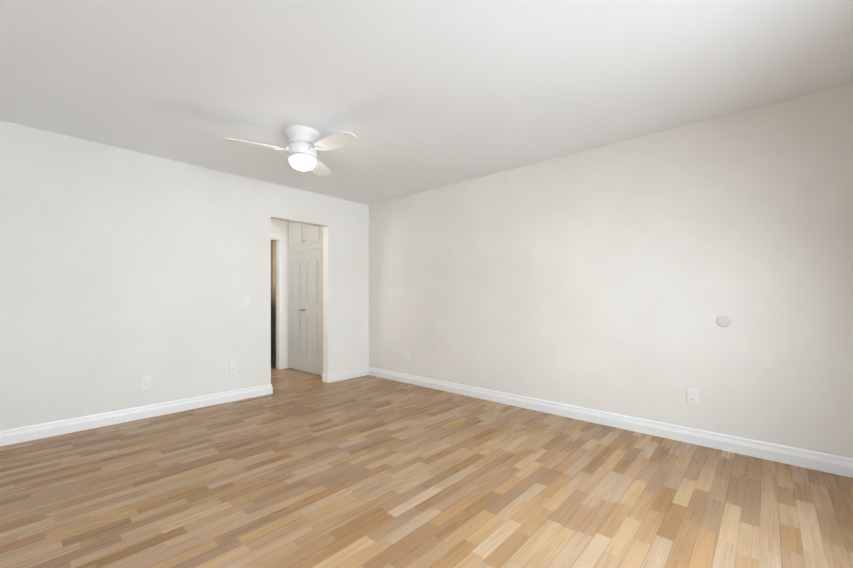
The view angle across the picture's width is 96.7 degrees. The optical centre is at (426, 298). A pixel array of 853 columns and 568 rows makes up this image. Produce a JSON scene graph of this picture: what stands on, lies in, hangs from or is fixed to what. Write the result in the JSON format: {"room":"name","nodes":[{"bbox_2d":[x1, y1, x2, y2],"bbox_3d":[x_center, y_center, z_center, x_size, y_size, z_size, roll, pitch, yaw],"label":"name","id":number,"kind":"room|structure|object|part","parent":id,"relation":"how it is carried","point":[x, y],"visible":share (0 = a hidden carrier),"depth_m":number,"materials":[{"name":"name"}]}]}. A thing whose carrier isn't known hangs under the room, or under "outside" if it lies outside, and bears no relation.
{"room":"empty living room","nodes":[
{"label":"empty living room","id":0,"kind":"room"},
{"bbox_2d":[0,120,368,430],"bbox_3d":[-2.415,-0.116,3.796,0.120,2.440,4.600,0,0,42],"label":"wall","id":1,"kind":"structure","parent":0,"point":[123,272],"depth_m":3.47,"materials":[{"name":"white paint"}]},
{"bbox_2d":[0,384,270,445],"bbox_3d":[-2.849,1.048,3.213,0.015,0.114,3.149,0,0,42],"label":"baseboard","id":2,"kind":"structure","parent":1,"relation":"attached to","point":[33,432],"depth_m":3.36,"materials":[{"name":"white wood"}]},
{"bbox_2d":[141,376,149,388],"bbox_3d":[-2.595,0.775,3.502,0.008,0.115,0.070,0,0,42],"label":"electrical outlet","id":3,"kind":"object","parent":1,"relation":"attached to","point":[145,381],"visible":1,"depth_m":3.50,"materials":[{"name":"white plastic"}]},
{"bbox_2d":[229,362,235,373],"bbox_3d":[-2.077,0.749,4.073,0.015,0.115,0.070,0,0,42],"label":"jack","id":4,"kind":"object","parent":1,"relation":"attached to","point":[232,367],"visible":1,"depth_m":4.07,"materials":[{"name":"white plastic"}]},
{"bbox_2d":[243,296,248,306],"bbox_3d":[-1.986,0.034,4.177,0.010,0.115,0.070,0,0,42],"label":"light switch","id":5,"kind":"object","parent":1,"relation":"attached to","point":[245,301],"visible":1,"depth_m":4.17,"materials":[{"name":"white plastic"}]},
{"bbox_2d":[287,221,322,376],"bbox_3d":[-1.720,-0.118,5.587,1.238,2.439,0.044,0,0,42],"label":"trim","id":6,"kind":"structure","parent":1,"relation":"attached to","point":[305,247],"depth_m":5.43,"materials":[{"name":"grey paint"}]},
{"bbox_2d":[302,248,320,374],"bbox_3d":[-1.663,0.190,5.493,0.463,1.798,0.088,0,0,42],"label":"closet door","id":7,"kind":"structure","parent":6,"relation":"attached to","point":[312,311],"depth_m":5.49,"materials":[{"name":"grey paint"}]},
{"bbox_2d":[322,373,328,382],"bbox_3d":[-1.330,1.045,4.994,0.136,0.114,0.015,0,0,42],"label":"baseboard","id":8,"kind":"structure","parent":1,"relation":"attached to","point":[325,377],"depth_m":4.98,"materials":[{"name":"white wood"}]},
{"bbox_2d":[329,367,368,382],"bbox_3d":[-1.059,1.045,5.206,0.015,0.114,0.660,0,0,42],"label":"baseboard","id":9,"kind":"structure","parent":1,"relation":"attached to","point":[345,375],"depth_m":5.19,"materials":[{"name":"white wood"}]},
{"bbox_2d":[271,219,286,367],"bbox_3d":[-2.365,-0.119,5.872,0.100,2.440,1.445,0,0,42],"label":"wall","id":10,"kind":"structure","parent":0,"point":[283,227],"depth_m":5.96,"materials":[{"name":"white paint"}]},
{"bbox_2d":[271,241,275,367],"bbox_3d":[-2.642,0.095,6.199,0.740,1.986,0.180,0,0,45],"label":"hall door","id":11,"kind":"structure","parent":10,"relation":"in","point":[273,304],"depth_m":5.95,"materials":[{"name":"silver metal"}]},
{"bbox_2d":[271,233,284,368],"bbox_3d":[-2.574,0.056,5.627,0.116,2.090,0.940,0,0,42],"label":"door frame","id":12,"kind":"structure","parent":10,"relation":"attached to","point":[280,299],"depth_m":5.91,"materials":[{"name":"white wood"}]},
{"bbox_2d":[289,222,304,247],"bbox_3d":[-1.999,-1.049,5.815,0.463,0.510,0.050,0,0,42],"label":"door","id":13,"kind":"structure","parent":10,"relation":"attached to","point":[296,234],"depth_m":5.82,"materials":[{"name":"grey paint"}]},
{"bbox_2d":[304,224,320,244],"bbox_3d":[-1.652,-1.049,5.503,0.463,0.510,0.050,0,0,42],"label":"door","id":14,"kind":"structure","parent":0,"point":[312,234],"depth_m":5.52,"materials":[{"name":"grey paint"}]},
{"bbox_2d":[0,367,852,567],"bbox_3d":[-1.303,1.156,2.799,8.070,0.100,4.840,0,0,42],"label":"floor","id":15,"kind":"structure","parent":0,"point":[299,469],"depth_m":2.15,"materials":[{"name":"laminate"}]},
{"bbox_2d":[0,0,852,204],"bbox_3d":[-1.303,-1.384,2.795,8.070,0.100,4.840,0,0,42],"label":"ceiling","id":16,"kind":"structure","parent":0,"point":[415,96],"depth_m":2.26,"materials":[{"name":"white paint"}]},
{"bbox_2d":[221,125,356,175],"bbox_3d":[-0.954,-1.185,2.963,0.954,0.298,1.005,0,0,42],"label":"ceiling fan","id":17,"kind":"object","parent":16,"relation":"hanging from","point":[303,147],"visible":1,"depth_m":2.95,"materials":[{"name":"white metal"}]},
{"bbox_3d":[-1.304,-1.176,2.910,0.244,0.036,0.457,0,0,42],"label":"blade","id":18,"kind":"part","parent":17,"relation":"part of","materials":[{"name":"white wood"}]},
{"bbox_3d":[-0.979,-1.177,3.390,0.345,0.036,0.405,0,0,42],"label":"blade","id":19,"kind":"part","parent":17,"relation":"part of","materials":[{"name":"white wood"}]},
{"bbox_3d":[-0.709,-1.176,2.877,0.475,0.036,0.167,0,0,42],"label":"blade","id":20,"kind":"part","parent":17,"relation":"part of","materials":[{"name":"white wood"}]},
{"bbox_2d":[369,83,852,458],"bbox_3d":[0.274,-0.117,4.553,8.070,2.440,0.120,0,0,42],"label":"wall","id":21,"kind":"structure","parent":0,"point":[621,277],"depth_m":3.05,"materials":[{"name":"white paint"}]},
{"bbox_2d":[368,367,852,477],"bbox_3d":[1.151,1.048,3.675,5.350,0.114,0.015,0,0,42],"label":"baseboard","id":22,"kind":"structure","parent":21,"relation":"attached to","point":[829,463],"depth_m":3.04,"materials":[{"name":"white wood"}]},
{"bbox_2d":[687,388,697,403],"bbox_3d":[2.028,0.746,2.892,0.070,0.115,0.008,0,0,42],"label":"electrical outlet","id":23,"kind":"object","parent":21,"relation":"attached to","point":[692,396],"visible":1,"depth_m":2.89,"materials":[{"name":"white plastic"}]},
{"bbox_2d":[716,315,731,326],"bbox_3d":[2.169,0.166,2.764,0.090,0.090,0.007,0,0,42],"label":"round cover","id":24,"kind":"object","parent":21,"relation":"attached to","point":[723,320],"visible":1,"depth_m":2.76,"materials":[{"name":"white plastic"}]},
{"bbox_3d":[-1.544,-0.119,5.783,1.240,2.440,0.481,0,0,42],"label":"wall block","id":25,"kind":"object","parent":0,"visible":0},
{"bbox_2d":[288,251,303,370],"bbox_3d":[-2.010,0.190,5.804,0.463,1.798,0.088,0,0,42],"label":"closet door","id":26,"kind":"structure","parent":25,"relation":"attached to","point":[295,311],"depth_m":5.80,"materials":[{"name":"grey paint"}]}
]}

